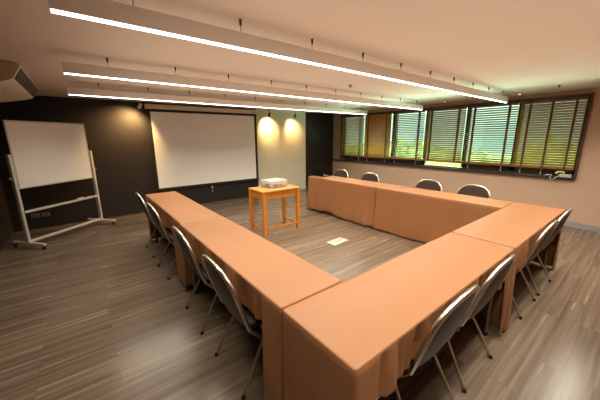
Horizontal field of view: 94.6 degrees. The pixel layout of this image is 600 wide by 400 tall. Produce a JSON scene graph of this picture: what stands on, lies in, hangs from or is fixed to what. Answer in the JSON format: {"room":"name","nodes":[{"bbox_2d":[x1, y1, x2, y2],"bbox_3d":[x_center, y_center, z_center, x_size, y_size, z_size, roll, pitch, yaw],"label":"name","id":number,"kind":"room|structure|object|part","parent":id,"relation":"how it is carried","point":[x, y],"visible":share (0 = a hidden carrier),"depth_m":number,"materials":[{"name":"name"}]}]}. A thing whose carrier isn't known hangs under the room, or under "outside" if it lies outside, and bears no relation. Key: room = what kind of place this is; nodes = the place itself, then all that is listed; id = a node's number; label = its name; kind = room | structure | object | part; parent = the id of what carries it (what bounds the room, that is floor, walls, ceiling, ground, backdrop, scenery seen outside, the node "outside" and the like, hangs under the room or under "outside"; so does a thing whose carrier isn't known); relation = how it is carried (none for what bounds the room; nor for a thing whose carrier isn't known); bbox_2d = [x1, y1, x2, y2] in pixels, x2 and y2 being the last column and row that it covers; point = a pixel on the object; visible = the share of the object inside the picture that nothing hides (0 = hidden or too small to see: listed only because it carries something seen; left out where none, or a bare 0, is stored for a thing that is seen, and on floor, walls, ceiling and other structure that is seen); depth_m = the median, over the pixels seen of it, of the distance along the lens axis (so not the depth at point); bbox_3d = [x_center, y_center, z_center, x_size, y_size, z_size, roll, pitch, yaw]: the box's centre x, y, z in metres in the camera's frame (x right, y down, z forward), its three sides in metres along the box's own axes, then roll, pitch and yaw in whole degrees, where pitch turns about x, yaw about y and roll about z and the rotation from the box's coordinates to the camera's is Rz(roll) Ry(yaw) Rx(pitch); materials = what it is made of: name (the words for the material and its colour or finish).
{"room":"conference room","nodes":[
{"label":"conference room","id":0,"kind":"room"},
{"bbox_2d":[0,178,13,251],"bbox_3d":[-2.478,0.158,1.326,0.120,2.322,8.441,-10,16,-37],"label":"wall","id":1,"kind":"structure","parent":0,"point":[6,228],"depth_m":4.50,"materials":[{"name":"black paint"}]},
{"bbox_2d":[0,95,333,231],"bbox_3d":[-2.001,-1.131,6.993,8.040,2.322,0.120,-10,16,-37],"label":"wall","id":2,"kind":"structure","parent":0,"point":[117,132],"depth_m":5.67,"materials":[{"name":"black paint"}]},
{"bbox_2d":[31,213,39,217],"bbox_3d":[-4.774,0.287,4.995,0.120,0.074,0.012,-10,16,-37],"label":"wall outlet","id":3,"kind":"object","parent":2,"relation":"attached to","point":[38,214],"visible":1,"depth_m":4.99,"materials":[{"name":"grey plastic"}]},
{"bbox_2d":[41,212,50,216],"bbox_3d":[-4.664,0.268,5.079,0.120,0.074,0.012,-10,16,-37],"label":"wall outlet","id":4,"kind":"object","parent":2,"relation":"attached to","point":[46,214],"visible":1,"depth_m":5.08,"materials":[{"name":"grey plastic"}]},
{"bbox_2d":[144,104,258,191],"bbox_3d":[-2.164,-1.187,6.692,2.605,2.005,0.093,-10,16,-37],"label":"projection screen","id":5,"kind":"object","parent":2,"relation":"attached to","point":[191,146],"visible":1,"depth_m":6.54,"materials":[{"name":"white fabric"}]},
{"bbox_3d":[-2.178,-2.117,6.477,2.590,0.095,0.090,-10,16,-37],"label":"casing","id":6,"kind":"part","parent":5,"relation":"part of","materials":[{"name":"beige plastic"}]},
{"bbox_2d":[0,188,599,399],"bbox_3d":[0.648,0.776,3.970,8.040,0.100,8.681,-10,16,-37],"label":"floor","id":7,"kind":"structure","parent":0,"point":[92,314],"depth_m":2.41,"materials":[{"name":"brown wood"}]},
{"bbox_2d":[2,120,115,249],"bbox_3d":[-3.917,-0.312,4.515,0.600,1.849,1.335,2,13,11],"label":"whiteboard","id":8,"kind":"object","parent":7,"relation":"on","point":[41,153],"visible":1,"depth_m":4.29,"materials":[{"name":"white plastic"}]},
{"bbox_3d":[-3.920,-0.747,4.417,0.026,0.958,1.159,2,13,11],"label":"board frame","id":9,"kind":"part","parent":8,"relation":"part of","materials":[{"name":"white metal"}]},
{"bbox_2d":[24,194,98,212],"bbox_3d":[-3.899,0.046,4.593,0.070,0.040,1.195,2,13,11],"label":"tray","id":10,"kind":"object","parent":8,"relation":"on","point":[96,195],"depth_m":4.51,"materials":[{"name":"white metal"}]},
{"bbox_2d":[135,192,166,257],"bbox_3d":[-1.996,0.292,3.979,0.538,0.888,0.482,-10,16,-37],"label":"folding chair","id":11,"kind":"object","parent":7,"relation":"on","point":[141,201],"visible":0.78,"depth_m":3.75,"materials":[{"name":"grey plastic"}]},
{"bbox_3d":[-2.145,0.112,3.820,0.139,0.408,0.427,-10,16,-37],"label":"backrest","id":12,"kind":"part","parent":11,"relation":"part of","materials":[{"name":"grey plastic"}]},
{"bbox_3d":[-2.144,0.107,3.820,0.167,0.453,0.482,-10,16,-37],"label":"frame","id":13,"kind":"part","parent":11,"relation":"part of","materials":[{"name":"silver metal"}]},
{"bbox_3d":[-2.178,0.475,4.139,0.246,0.425,0.023,-7,15,-28],"label":"leg","id":14,"kind":"part","parent":11,"relation":"part of","materials":[{"name":"metal"}]},
{"bbox_3d":[-1.926,0.544,3.825,0.023,0.425,0.246,11,17,42],"label":"leg","id":15,"kind":"part","parent":11,"relation":"part of","materials":[{"name":"metal"}]},
{"bbox_2d":[146,202,175,279],"bbox_3d":[-1.514,0.425,3.379,0.538,0.888,0.482,-11,16,-38],"label":"folding chair","id":16,"kind":"object","parent":7,"relation":"on","point":[168,234],"visible":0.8,"depth_m":3.16,"materials":[{"name":"silver metal"}]},
{"bbox_3d":[-1.661,0.245,3.217,0.139,0.408,0.427,-11,16,-38],"label":"backrest","id":17,"kind":"part","parent":16,"relation":"part of","materials":[{"name":"grey plastic"}]},
{"bbox_3d":[-1.660,0.240,3.217,0.167,0.453,0.482,-11,16,-38],"label":"frame","id":18,"kind":"part","parent":16,"relation":"part of","materials":[{"name":"silver metal"}]},
{"bbox_3d":[-1.699,0.608,3.536,0.246,0.425,0.023,-8,15,-29],"label":"leg","id":19,"kind":"part","parent":16,"relation":"part of","materials":[{"name":"metal"}]},
{"bbox_3d":[-1.461,0.400,3.418,0.390,0.065,0.391,-11,16,-38],"label":"seat","id":20,"kind":"part","parent":16,"relation":"part of","materials":[{"name":"grey plastic"}]},
{"bbox_3d":[-1.440,0.676,3.226,0.023,0.425,0.246,11,17,41],"label":"leg","id":21,"kind":"part","parent":16,"relation":"part of","materials":[{"name":"metal"}]},
{"bbox_2d":[147,197,178,242],"bbox_3d":[-1.622,0.416,3.737,0.430,0.738,1.790,-10,16,-37],"label":"folding table","id":22,"kind":"object","parent":7,"relation":"on","point":[156,232],"visible":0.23,"depth_m":4.27,"materials":[{"name":"brown wood"}]},
{"bbox_3d":[-2.245,0.311,4.255,0.032,0.700,0.030,-10,16,-37],"label":"leg","id":23,"kind":"part","parent":22,"relation":"part of","materials":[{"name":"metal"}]},
{"bbox_2d":[146,191,220,286],"bbox_3d":[-1.613,0.398,3.757,0.512,0.737,1.931,-10,16,-37],"label":"tablecloth","id":24,"kind":"object","parent":22,"relation":"on","point":[182,209],"visible":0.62,"depth_m":3.34,"materials":[{"name":"fabric"}]},
{"bbox_2d":[172,226,217,334],"bbox_3d":[-0.800,0.622,2.489,0.538,0.888,0.482,-10,16,-36],"label":"folding chair","id":25,"kind":"object","parent":7,"relation":"on","point":[183,243],"visible":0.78,"depth_m":2.26,"materials":[{"name":"silver metal"}]},
{"bbox_3d":[-0.951,0.440,2.332,0.139,0.408,0.427,-10,16,-36],"label":"backrest","id":26,"kind":"part","parent":25,"relation":"part of","materials":[{"name":"grey fabric"}]},
{"bbox_3d":[-0.950,0.435,2.332,0.167,0.453,0.482,-10,16,-36],"label":"frame","id":27,"kind":"part","parent":25,"relation":"part of","materials":[{"name":"silver metal"}]},
{"bbox_3d":[-0.980,0.803,2.652,0.246,0.425,0.023,-7,14,-27],"label":"leg","id":28,"kind":"part","parent":25,"relation":"part of","materials":[{"name":"metal"}]},
{"bbox_3d":[-0.745,0.597,2.526,0.390,0.065,0.391,-10,16,-36],"label":"seat","id":29,"kind":"part","parent":25,"relation":"part of","materials":[{"name":"grey plastic"}]},
{"bbox_3d":[-0.734,0.873,2.333,0.023,0.425,0.246,12,18,43],"label":"leg","id":30,"kind":"part","parent":25,"relation":"part of","materials":[{"name":"metal"}]},
{"bbox_2d":[191,268,199,293],"bbox_3d":[-0.475,0.732,2.308,0.430,0.738,1.790,-10,16,-37],"label":"folding table","id":31,"kind":"object","parent":7,"relation":"on","point":[193,272],"visible":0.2,"depth_m":2.86,"materials":[{"name":"brown wood"}]},
{"bbox_3d":[-1.098,0.626,2.825,0.032,0.700,0.030,-10,16,-37],"label":"leg","id":32,"kind":"part","parent":31,"relation":"part of","materials":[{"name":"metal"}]},
{"bbox_2d":[180,216,341,399],"bbox_3d":[-0.470,0.717,2.310,0.540,0.737,1.817,-10,16,-37],"label":"tablecloth","id":33,"kind":"object","parent":31,"relation":"on","point":[267,278],"visible":0.73,"depth_m":1.77,"materials":[{"name":"fabric"}]},
{"bbox_2d":[202,254,262,399],"bbox_3d":[-0.343,0.747,1.919,0.538,0.888,0.482,-10,16,-37],"label":"folding chair","id":34,"kind":"object","parent":7,"relation":"on","point":[222,285],"visible":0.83,"depth_m":1.71,"materials":[{"name":"silver metal"}]},
{"bbox_3d":[-0.492,0.567,1.760,0.139,0.408,0.427,-10,16,-37],"label":"backrest","id":35,"kind":"part","parent":34,"relation":"part of","materials":[{"name":"grey plastic"}]},
{"bbox_3d":[-0.525,0.929,2.079,0.246,0.425,0.023,-7,15,-28],"label":"leg","id":36,"kind":"part","parent":34,"relation":"part of","materials":[{"name":"metal"}]},
{"bbox_3d":[-0.491,0.561,1.760,0.167,0.453,0.482,-10,16,-37],"label":"frame","id":37,"kind":"part","parent":34,"relation":"part of","materials":[{"name":"silver metal"}]},
{"bbox_3d":[-0.289,0.723,1.958,0.390,0.065,0.391,-10,16,-37],"label":"seat","id":38,"kind":"part","parent":34,"relation":"part of","materials":[{"name":"grey plastic"}]},
{"bbox_3d":[-0.273,0.999,1.765,0.023,0.425,0.246,11,17,42],"label":"leg","id":39,"kind":"part","parent":34,"relation":"part of","materials":[{"name":"metal"}]},
{"bbox_3d":[-0.161,0.977,1.855,0.390,0.429,0.024,-10,16,-35],"label":"leg","id":40,"kind":"part","parent":34,"relation":"part of","materials":[{"name":"metal"}]},
{"bbox_2d":[248,184,299,236],"bbox_3d":[-0.438,0.145,4.865,0.754,0.750,0.494,-10,16,-37],"label":"side table","id":41,"kind":"object","parent":7,"relation":"on","point":[263,193],"visible":0.97,"depth_m":4.72,"materials":[{"name":"brown wood"}]},
{"bbox_3d":[-0.834,0.172,4.825,0.066,0.723,0.066,-10,16,-37],"label":"leg","id":42,"kind":"part","parent":41,"relation":"part of","materials":[{"name":"brown wood"}]},
{"bbox_3d":[-0.576,0.242,4.504,0.066,0.723,0.066,-10,16,-37],"label":"leg","id":43,"kind":"part","parent":41,"relation":"part of","materials":[{"name":"brown wood"}]},
{"bbox_2d":[261,178,286,187],"bbox_3d":[-0.461,-0.302,4.870,0.362,0.122,0.312,-12,17,-42],"label":"projector","id":44,"kind":"object","parent":41,"relation":"on","point":[273,182],"visible":1,"depth_m":4.76,"materials":[{"name":"white plastic"}]},
{"bbox_3d":[-0.300,0.075,5.232,0.066,0.723,0.066,-10,16,-37],"label":"leg","id":45,"kind":"part","parent":41,"relation":"part of","materials":[{"name":"brown wood"}]},
{"bbox_3d":[-0.042,0.146,4.911,0.066,0.723,0.066,-10,16,-37],"label":"leg","id":46,"kind":"part","parent":41,"relation":"part of","materials":[{"name":"brown wood"}]},
{"bbox_2d":[327,237,347,244],"bbox_3d":[0.588,0.641,4.321,0.330,0.008,0.180,-11,17,-40],"label":"socket","id":47,"kind":"object","parent":7,"relation":"in","point":[339,240],"visible":1,"depth_m":4.30,"materials":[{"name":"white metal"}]},
{"bbox_2d":[333,169,347,177],"bbox_3d":[0.748,-0.220,6.146,0.538,0.888,0.482,-10,16,-37],"label":"folding chair","id":48,"kind":"object","parent":7,"relation":"on","point":[339,172],"visible":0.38,"depth_m":6.21,"materials":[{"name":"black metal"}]},
{"bbox_2d":[360,173,378,181],"bbox_3d":[1.241,-0.085,5.531,0.538,0.888,0.482,-10,16,-37],"label":"folding chair","id":49,"kind":"object","parent":7,"relation":"on","point":[373,177],"visible":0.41,"depth_m":5.58,"materials":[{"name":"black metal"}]},
{"bbox_2d":[415,179,441,190],"bbox_3d":[1.999,0.124,4.587,0.538,0.888,0.482,-11,17,-39],"label":"folding chair","id":50,"kind":"object","parent":7,"relation":"on","point":[429,184],"visible":0.38,"depth_m":4.65,"materials":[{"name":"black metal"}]},
{"bbox_2d":[394,285,479,399],"bbox_3d":[0.640,0.813,1.594,0.482,0.888,0.538,-10,16,-37],"label":"folding chair","id":51,"kind":"object","parent":7,"relation":"on","point":[444,327],"visible":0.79,"depth_m":1.31,"materials":[{"name":"grey fabric"}]},
{"bbox_3d":[0.526,1.061,1.462,0.023,0.425,0.246,-7,15,-28],"label":"leg","id":52,"kind":"part","parent":51,"relation":"part of","materials":[{"name":"metal"}]},
{"bbox_3d":[0.439,1.036,1.576,0.024,0.429,0.390,-11,16,-38],"label":"leg","id":53,"kind":"part","parent":51,"relation":"part of","materials":[{"name":"metal"}]},
{"bbox_3d":[0.848,1.003,1.708,0.246,0.425,0.023,11,17,42],"label":"leg","id":54,"kind":"part","parent":51,"relation":"part of","materials":[{"name":"metal"}]},
{"bbox_3d":[0.753,0.633,1.403,0.482,0.453,0.167,-10,16,-37],"label":"frame","id":55,"kind":"part","parent":51,"relation":"part of","materials":[{"name":"silver metal"}]},
{"bbox_3d":[0.754,0.638,1.403,0.427,0.408,0.139,-10,16,-37],"label":"backrest","id":56,"kind":"part","parent":51,"relation":"part of","materials":[{"name":"grey plastic"}]},
{"bbox_2d":[456,184,490,198],"bbox_3d":[2.414,0.238,4.070,0.538,0.888,0.482,-10,16,-35],"label":"folding chair","id":57,"kind":"object","parent":7,"relation":"on","point":[471,189],"visible":0.38,"depth_m":4.12,"materials":[{"name":"silver metal"}]},
{"bbox_2d":[446,254,516,392],"bbox_3d":[1.100,0.730,1.946,0.482,0.888,0.538,-10,16,-37],"label":"folding chair","id":58,"kind":"object","parent":7,"relation":"on","point":[495,279],"visible":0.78,"depth_m":1.68,"materials":[{"name":"silver metal"}]},
{"bbox_3d":[0.986,0.978,1.813,0.023,0.425,0.246,-7,15,-28],"label":"leg","id":59,"kind":"part","parent":58,"relation":"part of","materials":[{"name":"metal"}]},
{"bbox_3d":[1.308,0.920,2.059,0.246,0.425,0.023,11,17,42],"label":"leg","id":60,"kind":"part","parent":58,"relation":"part of","materials":[{"name":"metal"}]},
{"bbox_3d":[1.213,0.549,1.755,0.482,0.453,0.167,-10,16,-37],"label":"frame","id":61,"kind":"part","parent":58,"relation":"part of","materials":[{"name":"silver metal"}]},
{"bbox_3d":[1.214,0.555,1.754,0.427,0.408,0.139,-10,16,-37],"label":"backrest","id":62,"kind":"part","parent":58,"relation":"part of","materials":[{"name":"grey plastic"}]},
{"bbox_2d":[477,298,492,335],"bbox_3d":[0.783,0.829,1.837,1.790,0.738,0.430,-10,16,-37],"label":"folding table","id":63,"kind":"object","parent":7,"relation":"on","point":[489,304],"visible":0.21,"depth_m":2.23,"materials":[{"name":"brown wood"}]},
{"bbox_2d":[283,233,513,399],"bbox_3d":[0.770,0.817,1.832,1.857,0.738,0.574,-10,16,-37],"label":"tablecloth","id":64,"kind":"object","parent":63,"relation":"on","point":[352,339],"visible":0.88,"depth_m":1.37,"materials":[{"name":"fabric"}]},
{"bbox_3d":[1.514,0.750,2.192,0.030,0.700,0.032,-10,16,-37],"label":"leg","id":65,"kind":"part","parent":63,"relation":"part of","materials":[{"name":"metal"}]},
{"bbox_2d":[512,220,558,319],"bbox_3d":[2.013,0.565,2.642,0.482,0.888,0.538,-10,16,-37],"label":"folding chair","id":66,"kind":"object","parent":7,"relation":"on","point":[540,242],"visible":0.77,"depth_m":2.37,"materials":[{"name":"silver metal"}]},
{"bbox_3d":[1.899,0.813,2.510,0.023,0.425,0.246,-7,15,-28],"label":"leg","id":67,"kind":"part","parent":66,"relation":"part of","materials":[{"name":"metal"}]},
{"bbox_3d":[2.221,0.755,2.755,0.246,0.425,0.023,11,17,42],"label":"leg","id":68,"kind":"part","parent":66,"relation":"part of","materials":[{"name":"metal"}]},
{"bbox_3d":[2.126,0.384,2.451,0.482,0.453,0.167,-10,16,-37],"label":"frame","id":69,"kind":"part","parent":66,"relation":"part of","materials":[{"name":"silver metal"}]},
{"bbox_3d":[2.127,0.390,2.451,0.427,0.408,0.139,-10,16,-37],"label":"backrest","id":70,"kind":"part","parent":66,"relation":"part of","materials":[{"name":"grey plastic"}]},
{"bbox_2d":[538,244,549,269],"bbox_3d":[2.224,0.568,2.937,1.790,0.738,0.430,-10,16,-37],"label":"folding table","id":71,"kind":"object","parent":7,"relation":"on","point":[547,247],"visible":0.09,"depth_m":3.33,"materials":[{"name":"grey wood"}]},
{"bbox_2d":[452,202,564,330],"bbox_3d":[2.235,0.551,2.952,1.857,0.736,0.561,-10,16,-37],"label":"tablecloth","id":72,"kind":"object","parent":71,"relation":"on","point":[518,226],"visible":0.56,"depth_m":2.62,"materials":[{"name":"fabric"}]},
{"bbox_3d":[2.956,0.489,3.292,0.030,0.700,0.032,-10,16,-37],"label":"leg","id":73,"kind":"part","parent":71,"relation":"part of","materials":[{"name":"metal"}]},
{"bbox_2d":[525,209,571,295],"bbox_3d":[2.485,0.480,3.002,0.482,0.888,0.538,-10,16,-36],"label":"folding chair","id":74,"kind":"object","parent":7,"relation":"on","point":[562,219],"visible":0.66,"depth_m":2.77,"materials":[{"name":"silver metal"}]},
{"bbox_3d":[2.367,0.727,2.872,0.023,0.425,0.246,-7,14,-27],"label":"leg","id":75,"kind":"part","parent":74,"relation":"part of","materials":[{"name":"metal"}]},
{"bbox_3d":[2.694,0.671,3.111,0.246,0.425,0.023,12,18,43],"label":"leg","id":76,"kind":"part","parent":74,"relation":"part of","materials":[{"name":"metal"}]},
{"bbox_3d":[2.596,0.305,2.808,0.427,0.408,0.139,-10,16,-36],"label":"backrest","id":77,"kind":"part","parent":74,"relation":"part of","materials":[{"name":"grey plastic"}]},
{"bbox_3d":[2.595,0.300,2.808,0.482,0.453,0.167,-10,16,-36],"label":"frame","id":78,"kind":"part","parent":74,"relation":"part of","materials":[{"name":"silver metal"}]},
{"bbox_2d":[0,0,599,113],"bbox_3d":[0.630,-1.596,3.433,8.040,0.120,8.681,-10,16,-37],"label":"ceiling","id":79,"kind":"structure","parent":0,"point":[512,47],"depth_m":2.29,"materials":[{"name":"paint"}]},
{"bbox_2d":[0,61,37,101],"bbox_3d":[-3.528,-1.289,3.121,0.760,0.265,1.652,-10,16,-37],"label":"air conditioner","id":80,"kind":"object","parent":79,"relation":"hanging from","point":[15,84],"visible":1,"depth_m":3.00,"materials":[{"name":"beige plastic"}]},
{"bbox_3d":[-3.024,-1.152,2.489,0.756,0.260,0.012,-10,16,-37],"label":"panel","id":81,"kind":"part","parent":80,"relation":"part of","materials":[{"name":"beige plastic"}]},
{"bbox_2d":[15,68,37,96],"bbox_3d":[-3.260,-1.379,3.318,0.068,0.115,1.530,-10,16,-37],"label":"outlet","id":82,"kind":"object","parent":80,"relation":"attached to","point":[23,81],"depth_m":3.16,"materials":[{"name":"plastic"}]},
{"bbox_2d":[67,83,366,114],"bbox_3d":[-0.642,-1.865,5.336,5.959,0.178,0.060,-10,16,-37],"label":"linear light","id":83,"kind":"object","parent":79,"relation":"hanging from","point":[76,91],"visible":0.96,"depth_m":4.48,"materials":[{"name":"white"}]},
{"bbox_2d":[69,94,366,114],"bbox_3d":[-0.638,-1.781,5.350,5.951,0.006,0.032,-10,16,-37],"label":"diffuser","id":84,"kind":"object","parent":83,"relation":"attached to","point":[92,95],"depth_m":4.70,"materials":[{"name":"white plastic"}]},
{"bbox_2d":[61,58,422,109],"bbox_3d":[0.283,-1.611,4.182,5.959,0.178,0.060,-10,16,-37],"label":"linear light","id":85,"kind":"object","parent":79,"relation":"hanging from","point":[69,68],"visible":1,"depth_m":3.13,"materials":[{"name":"white"}]},
{"bbox_2d":[48,0,507,102],"bbox_3d":[1.229,-1.351,3.004,5.959,0.178,0.060,-10,16,-37],"label":"linear light","id":86,"kind":"object","parent":79,"relation":"hanging from","point":[110,12],"visible":1,"depth_m":1.71,"materials":[{"name":"white"}]},
{"bbox_2d":[332,88,599,225],"bbox_3d":[3.754,-0.968,6.079,0.124,2.322,8.441,-10,16,-37],"label":"wall","id":87,"kind":"structure","parent":0,"point":[581,195],"depth_m":5.32,"materials":[{"name":"beige paint"}]},
{"bbox_2d":[340,118,341,159],"bbox_3d":[1.336,-2.001,8.899,0.050,1.395,0.050,-10,16,-37],"label":"trim","id":88,"kind":"structure","parent":87,"relation":"attached to","point":[341,118],"depth_m":8.92,"materials":[{"name":"brown wood"}]},
{"bbox_2d":[343,121,365,160],"bbox_3d":[1.698,-1.916,8.579,0.050,1.375,0.917,-10,16,-37],"label":"window","id":89,"kind":"structure","parent":87,"relation":"in","point":[344,157],"depth_m":8.70,"materials":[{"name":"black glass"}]},
{"bbox_2d":[341,114,364,159],"bbox_3d":[1.603,-1.921,8.502,0.064,1.350,0.893,-10,16,-37],"label":"window blind","id":90,"kind":"object","parent":89,"relation":"attached to","point":[357,134],"visible":0.92,"depth_m":8.46,"materials":[{"name":"brown wood"}]},
{"bbox_3d":[1.607,-1.390,8.622,0.044,0.052,0.889,-10,16,-37],"label":"rail","id":91,"kind":"part","parent":90,"relation":"part of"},
{"bbox_2d":[365,116,394,162],"bbox_3d":[2.263,-1.761,7.874,0.050,1.375,0.917,-10,16,-37],"label":"window","id":92,"kind":"structure","parent":87,"relation":"in","point":[369,159],"depth_m":7.91,"materials":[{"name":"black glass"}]},
{"bbox_2d":[363,111,392,160],"bbox_3d":[2.165,-1.765,7.795,0.064,1.350,0.893,-10,16,-37],"label":"window blind","id":93,"kind":"object","parent":92,"relation":"attached to","point":[382,120],"visible":0.98,"depth_m":7.75,"materials":[{"name":"brown wood"}]},
{"bbox_3d":[2.169,-1.234,7.915,0.044,0.052,0.889,-10,16,-37],"label":"rail","id":94,"kind":"part","parent":93,"relation":"part of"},
{"bbox_2d":[392,113,426,165],"bbox_3d":[2.828,-1.605,7.170,0.050,1.375,0.917,-10,16,-37],"label":"window","id":95,"kind":"structure","parent":87,"relation":"in","point":[394,161],"depth_m":7.30,"materials":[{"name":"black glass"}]},
{"bbox_2d":[390,108,425,160],"bbox_3d":[2.734,-1.610,7.093,0.064,1.350,0.893,-10,16,-37],"label":"window blind","id":96,"kind":"object","parent":95,"relation":"attached to","point":[418,115],"visible":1,"depth_m":7.05,"materials":[{"name":"brown wood"}]},
{"bbox_3d":[2.738,-1.079,7.213,0.044,0.052,0.889,-10,16,-37],"label":"rail","id":97,"kind":"part","parent":96,"relation":"part of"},
{"bbox_2d":[423,108,468,168],"bbox_3d":[3.394,-1.450,6.465,0.050,1.375,0.917,-10,16,-37],"label":"window","id":98,"kind":"structure","parent":87,"relation":"in","point":[424,163],"depth_m":6.30,"materials":[{"name":"clear glass"}]},
{"bbox_2d":[422,104,467,162],"bbox_3d":[3.299,-1.454,6.388,0.064,1.350,0.893,-10,16,-37],"label":"window blind","id":99,"kind":"object","parent":98,"relation":"attached to","point":[443,127],"visible":0.98,"depth_m":6.36,"materials":[{"name":"brown wood"}]},
{"bbox_3d":[3.303,-0.924,6.508,0.044,0.052,0.889,-10,16,-37],"label":"rail","id":100,"kind":"part","parent":99,"relation":"part of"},
{"bbox_2d":[332,159,575,180],"bbox_3d":[2.967,-0.869,7.095,0.170,0.040,5.941,-10,16,-37],"label":"window sill","id":101,"kind":"structure","parent":87,"relation":"attached to","point":[431,167],"depth_m":6.07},
{"bbox_2d":[545,171,571,179],"bbox_3d":[4.588,-0.438,4.918,0.109,0.162,0.349,-10,16,-37],"label":"telephone","id":102,"kind":"object","parent":101,"relation":"on","point":[557,172],"visible":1,"depth_m":4.86,"materials":[{"name":"white plastic"}]},
{"bbox_2d":[462,103,521,172],"bbox_3d":[3.959,-1.294,5.761,0.050,1.375,0.917,-10,16,-37],"label":"window","id":103,"kind":"structure","parent":87,"relation":"in","point":[496,168],"depth_m":5.79,"materials":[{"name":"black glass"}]},
{"bbox_2d":[462,100,520,170],"bbox_3d":[3.865,-1.299,5.684,0.064,1.350,0.893,-10,16,-37],"label":"window blind","id":104,"kind":"object","parent":103,"relation":"attached to","point":[473,107],"visible":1,"depth_m":5.62,"materials":[{"name":"brown wood"}]},
{"bbox_3d":[3.869,-0.768,5.804,0.044,0.052,0.889,-10,16,-37],"label":"rail","id":105,"kind":"part","parent":104,"relation":"part of","materials":[{"name":"brown wood"}]},
{"bbox_2d":[511,95,590,176],"bbox_3d":[4.525,-1.139,5.056,0.050,1.375,0.917,-10,16,-37],"label":"window","id":106,"kind":"structure","parent":87,"relation":"in","point":[524,170],"depth_m":5.11,"materials":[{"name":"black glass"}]},
{"bbox_2d":[511,93,589,173],"bbox_3d":[4.427,-1.143,4.977,0.064,1.350,0.893,-10,16,-37],"label":"window blind","id":107,"kind":"object","parent":106,"relation":"attached to","point":[530,108],"visible":1,"depth_m":4.92,"materials":[{"name":"brown wood"}]},
{"bbox_3d":[4.431,-0.612,5.097,0.044,0.052,0.889,-10,16,-37],"label":"rail","id":108,"kind":"part","parent":107,"relation":"part of","materials":[{"name":"brown wood"}]},
{"bbox_2d":[564,221,599,231],"bbox_3d":[3.711,0.127,6.286,0.014,0.095,8.441,-10,16,-37],"label":"baseboard","id":109,"kind":"structure","parent":87,"relation":"attached to","point":[567,223],"depth_m":4.80,"materials":[{"name":"grey"}]},
{"bbox_2d":[573,92,594,177],"bbox_3d":[4.759,-1.062,4.642,0.060,1.395,0.035,-10,16,-37],"label":"trim","id":110,"kind":"structure","parent":87,"relation":"attached to","point":[592,93],"depth_m":4.62,"materials":[{"name":"brown wood"}]},
{"label":"outside","id":111,"kind":"structure","parent":0,"visible":0},
{"bbox_3d":[11.414,-1.574,15.318,23.197,0.100,38.000,-10,16,-37],"label":"ground","id":112,"kind":"structure","parent":111,"visible":0},
{"bbox_2d":[345,138,574,166],"bbox_3d":[4.340,-0.982,8.906,1.302,2.106,17.878,-10,16,-37],"label":"hedge","id":113,"kind":"object","parent":112,"relation":"on","point":[421,154],"visible":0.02,"depth_m":8.12,"materials":[{"name":"green plant"}]},
{"bbox_2d":[346,103,583,154],"bbox_3d":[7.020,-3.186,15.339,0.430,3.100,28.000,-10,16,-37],"label":"building","id":114,"kind":"structure","parent":112,"relation":"on","point":[579,103],"depth_m":13.13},
{"bbox_3d":[2.044,0.275,4.235,0.430,0.738,1.790,-10,16,-37],"label":"folding table","id":115,"kind":"object","parent":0,"visible":0},
{"bbox_2d":[373,184,513,243],"bbox_3d":[2.042,0.263,4.235,0.547,0.738,1.846,-10,16,-37],"label":"tablecloth","id":116,"kind":"object","parent":115,"relation":"on","point":[416,214],"visible":0.77,"depth_m":4.11,"materials":[{"name":"fabric"}]},
{"bbox_3d":[0.922,-0.033,5.633,0.430,0.738,1.790,-10,16,-37],"label":"folding table","id":117,"kind":"object","parent":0,"visible":0},
{"bbox_2d":[308,176,390,226],"bbox_3d":[0.904,-0.050,5.635,0.575,0.734,1.840,-10,16,-37],"label":"tablecloth","id":118,"kind":"object","parent":117,"relation":"on","point":[349,199],"visible":0.87,"depth_m":5.32,"materials":[{"name":"fabric"}]},
{"bbox_2d":[312,166,330,176],"bbox_3d":[0.467,-0.643,6.086,0.276,0.226,0.330,-11,17,-40],"label":"laptop","id":119,"kind":"object","parent":118,"relation":"on","point":[317,170],"visible":1,"depth_m":6.01,"materials":[{"name":"plastic"}]},
{"bbox_3d":[0.382,-0.633,6.013,0.051,0.211,0.330,-11,17,-40],"label":"lid","id":120,"kind":"part","parent":119,"relation":"part of","materials":[{"name":"black plastic"}]}
]}

